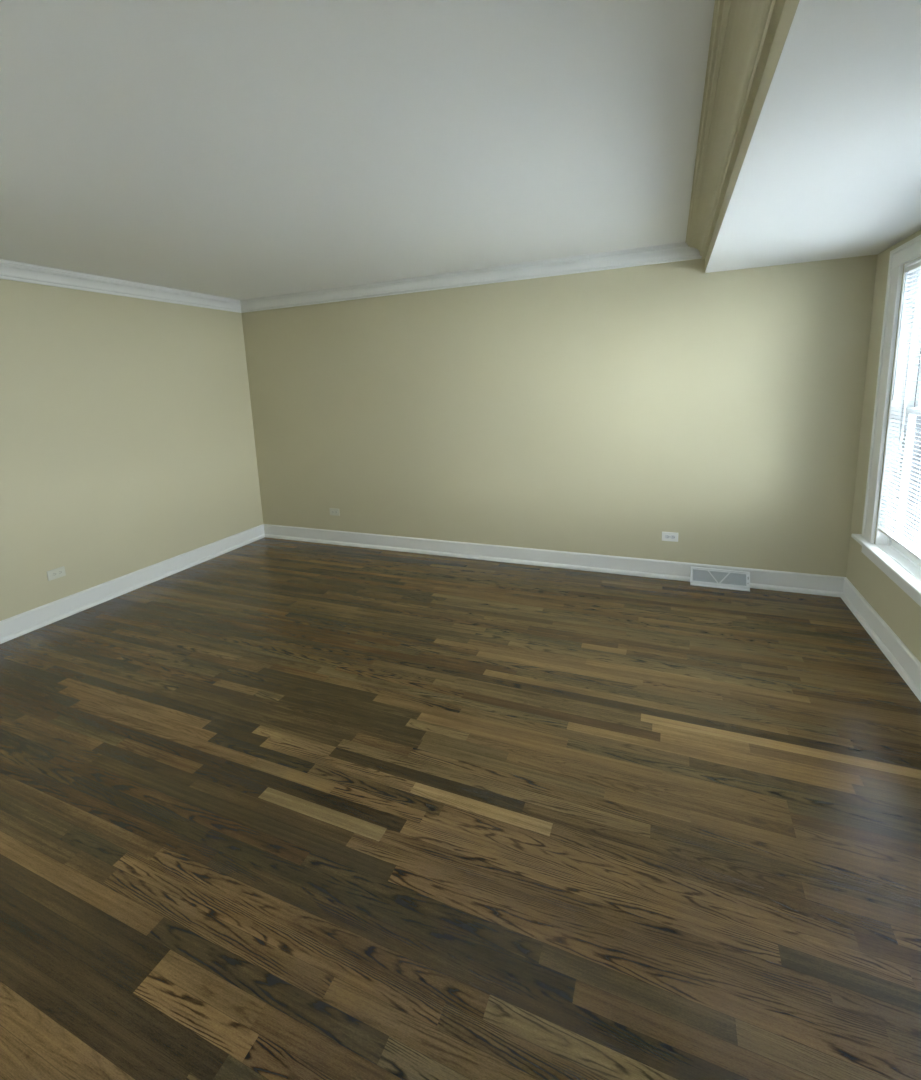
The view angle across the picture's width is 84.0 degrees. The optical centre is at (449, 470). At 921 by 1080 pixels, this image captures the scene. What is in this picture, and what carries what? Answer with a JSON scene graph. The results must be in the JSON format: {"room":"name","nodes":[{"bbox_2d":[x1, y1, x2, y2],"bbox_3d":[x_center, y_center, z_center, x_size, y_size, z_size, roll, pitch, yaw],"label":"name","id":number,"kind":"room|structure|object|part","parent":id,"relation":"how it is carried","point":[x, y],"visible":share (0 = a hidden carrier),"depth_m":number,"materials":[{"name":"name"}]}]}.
{"room":"empty living room","nodes":[
{"label":"empty living room","id":0,"kind":"room"},
{"bbox_2d":[0,279,262,620],"bbox_3d":[-3.298,-0.005,2.644,0.180,2.590,6.360,2,11,23],"label":"wall","id":1,"kind":"structure","parent":0,"point":[127,441],"depth_m":3.97,"materials":[{"name":"yellow paint"}]},
{"bbox_2d":[47,566,65,580],"bbox_3d":[-2.797,0.733,3.642,0.008,0.072,0.116,2,11,23],"label":"power outlet","id":2,"kind":"object","parent":1,"relation":"attached to","point":[59,572],"visible":1,"depth_m":3.64,"materials":[{"name":"beige plastic"}]},
{"bbox_2d":[0,259,240,312],"bbox_3d":[-3.232,-1.124,2.404,0.062,0.109,6.000,2,11,23],"label":"trim","id":3,"kind":"structure","parent":1,"relation":"attached to","point":[9,270],"depth_m":3.88,"materials":[{"name":"white paint"}]},
{"bbox_2d":[0,524,264,643],"bbox_3d":[-3.156,1.156,2.803,0.029,0.139,6.000,2,11,23],"label":"baseboard","id":4,"kind":"structure","parent":1,"relation":"attached to","point":[18,625],"depth_m":4.03,"materials":[{"name":"white paint"}]},
{"bbox_2d":[0,0,714,299],"bbox_3d":[-0.902,-1.150,1.395,5.135,0.100,6.000,2,11,23],"label":"ceiling","id":5,"kind":"structure","parent":0,"point":[232,149],"depth_m":1.81,"materials":[{"name":"white paint"}]},
{"bbox_2d":[0,537,920,1079],"bbox_3d":[-0.803,1.327,1.822,5.135,0.050,6.000,2,11,23],"label":"floor","id":6,"kind":"structure","parent":0,"point":[271,808],"depth_m":1.80,"materials":[{"name":"brown wood"}]},
{"bbox_2d":[241,255,876,576],"bbox_3d":[0.351,-0.453,4.402,5.135,2.590,0.180,2,11,23],"label":"wall","id":7,"kind":"structure","parent":0,"point":[611,411],"depth_m":3.99,"materials":[{"name":"yellow paint"}]},
{"bbox_2d":[329,508,339,515],"bbox_3d":[-1.146,0.413,5.108,0.116,0.072,0.008,2,11,23],"label":"power outlet","id":8,"kind":"object","parent":7,"relation":"attached to","point":[333,511],"visible":1,"depth_m":5.10,"materials":[{"name":"beige plastic"}]},
{"bbox_2d":[240,242,701,312],"bbox_3d":[-0.181,-1.570,4.287,4.178,0.109,0.062,2,11,23],"label":"trim","id":9,"kind":"structure","parent":7,"relation":"attached to","point":[674,252],"depth_m":4.08,"materials":[{"name":"white paint"}]},
{"bbox_2d":[263,524,844,596],"bbox_3d":[0.357,0.722,4.507,5.135,0.139,0.029,2,11,23],"label":"baseboard","id":10,"kind":"structure","parent":7,"relation":"attached to","point":[825,585],"depth_m":4.27,"materials":[{"name":"white paint"}]},
{"bbox_2d":[690,567,749,590],"bbox_3d":[1.990,0.794,3.762,0.388,0.121,0.070,2,11,23],"label":"wall vent","id":11,"kind":"object","parent":10,"relation":"attached to","point":[705,577],"visible":1,"depth_m":3.75,"materials":[{"name":"white metal"}]},
{"bbox_2d":[693,569,745,585],"bbox_3d":[1.984,0.784,3.756,0.349,0.080,0.046,2,11,23],"label":"grille","id":12,"kind":"object","parent":11,"relation":"attached to","point":[704,577],"depth_m":3.76,"materials":[{"name":"white metal"}]},
{"bbox_2d":[662,532,677,541],"bbox_3d":[1.687,0.505,3.905,0.116,0.072,0.008,2,11,23],"label":"power outlet","id":13,"kind":"object","parent":7,"relation":"attached to","point":[666,536],"visible":1,"depth_m":3.90,"materials":[{"name":"white plastic"}]},
{"bbox_2d":[685,0,785,258],"bbox_3d":[0.526,-0.996,0.809,0.128,0.116,6.000,2,11,23],"label":"trim","id":14,"kind":"structure","parent":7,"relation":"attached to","point":[743,32],"depth_m":1.55,"materials":[{"name":"yellow paint"}]},
{"bbox_2d":[704,0,920,272],"bbox_3d":[1.026,-0.935,0.606,0.956,0.206,6.000,2,11,23],"label":"ceiling","id":15,"kind":"structure","parent":0,"point":[827,166],"depth_m":1.57,"materials":[{"name":"white paint"}]},
{"bbox_2d":[846,230,920,662],"bbox_3d":[1.592,0.157,0.569,0.180,2.590,6.360,2,11,23],"label":"wall","id":16,"kind":"structure","parent":0,"point":[901,613],"depth_m":3.10,"materials":[{"name":"yellow paint"}]},
{"bbox_2d":[840,577,920,701],"bbox_3d":[1.542,1.311,0.809,0.029,0.139,6.000,2,11,23],"label":"baseboard","id":17,"kind":"structure","parent":16,"relation":"attached to","point":[902,659],"depth_m":2.82,"materials":[{"name":"white paint"}]},
{"bbox_2d":[851,534,920,606],"bbox_3d":[2.163,0.651,2.172,0.132,0.102,2.348,2,11,23],"label":"trim","id":18,"kind":"structure","parent":16,"relation":"attached to","point":[902,572],"depth_m":2.73,"materials":[{"name":"white paint"}]},
{"bbox_2d":[861,235,920,542],"bbox_3d":[2.111,-0.226,2.026,0.027,1.680,2.243,2,11,23],"label":"trim","id":19,"kind":"structure","parent":16,"relation":"attached to","point":[910,250],"depth_m":2.94,"materials":[{"name":"white paint"}]},
{"bbox_2d":[875,257,920,569],"bbox_3d":[2.424,-0.240,2.459,0.210,1.625,0.920,2,11,23],"label":"window","id":20,"kind":"structure","parent":16,"relation":"in","point":[880,538],"depth_m":2.87,"materials":[{"name":"white glass"}]},
{"bbox_2d":[878,261,920,560],"bbox_3d":[2.333,-0.297,2.487,0.042,1.470,0.906,2,11,23],"label":"blind","id":21,"kind":"object","parent":20,"relation":"attached to","point":[912,268],"visible":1,"depth_m":2.73,"materials":[{"name":"white plastic"}]},
{"bbox_3d":[2.368,0.420,2.608,0.024,0.014,0.906,2,11,23],"label":"rail","id":22,"kind":"part","parent":21,"relation":"part of","materials":[{"name":"white paint"}]},
{"bbox_3d":[2.341,-0.290,2.489,0.028,1.430,0.007,2,11,23],"label":"ladder cord","id":23,"kind":"part","parent":21,"relation":"part of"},
{"bbox_3d":[2.483,0.538,2.581,0.150,0.048,0.896,2,11,23],"label":"sill","id":24,"kind":"part","parent":20,"relation":"part of","materials":[{"name":"white paint"}]},
{"bbox_3d":[2.422,0.116,2.527,0.034,0.804,0.896,2,11,23],"label":"sash","id":25,"kind":"part","parent":20,"relation":"part of","materials":[{"name":"white paint"}]},
{"bbox_3d":[2.427,-0.636,2.383,0.034,0.796,0.896,2,11,23],"label":"sash","id":26,"kind":"part","parent":20,"relation":"part of","materials":[{"name":"white paint"}]}
]}

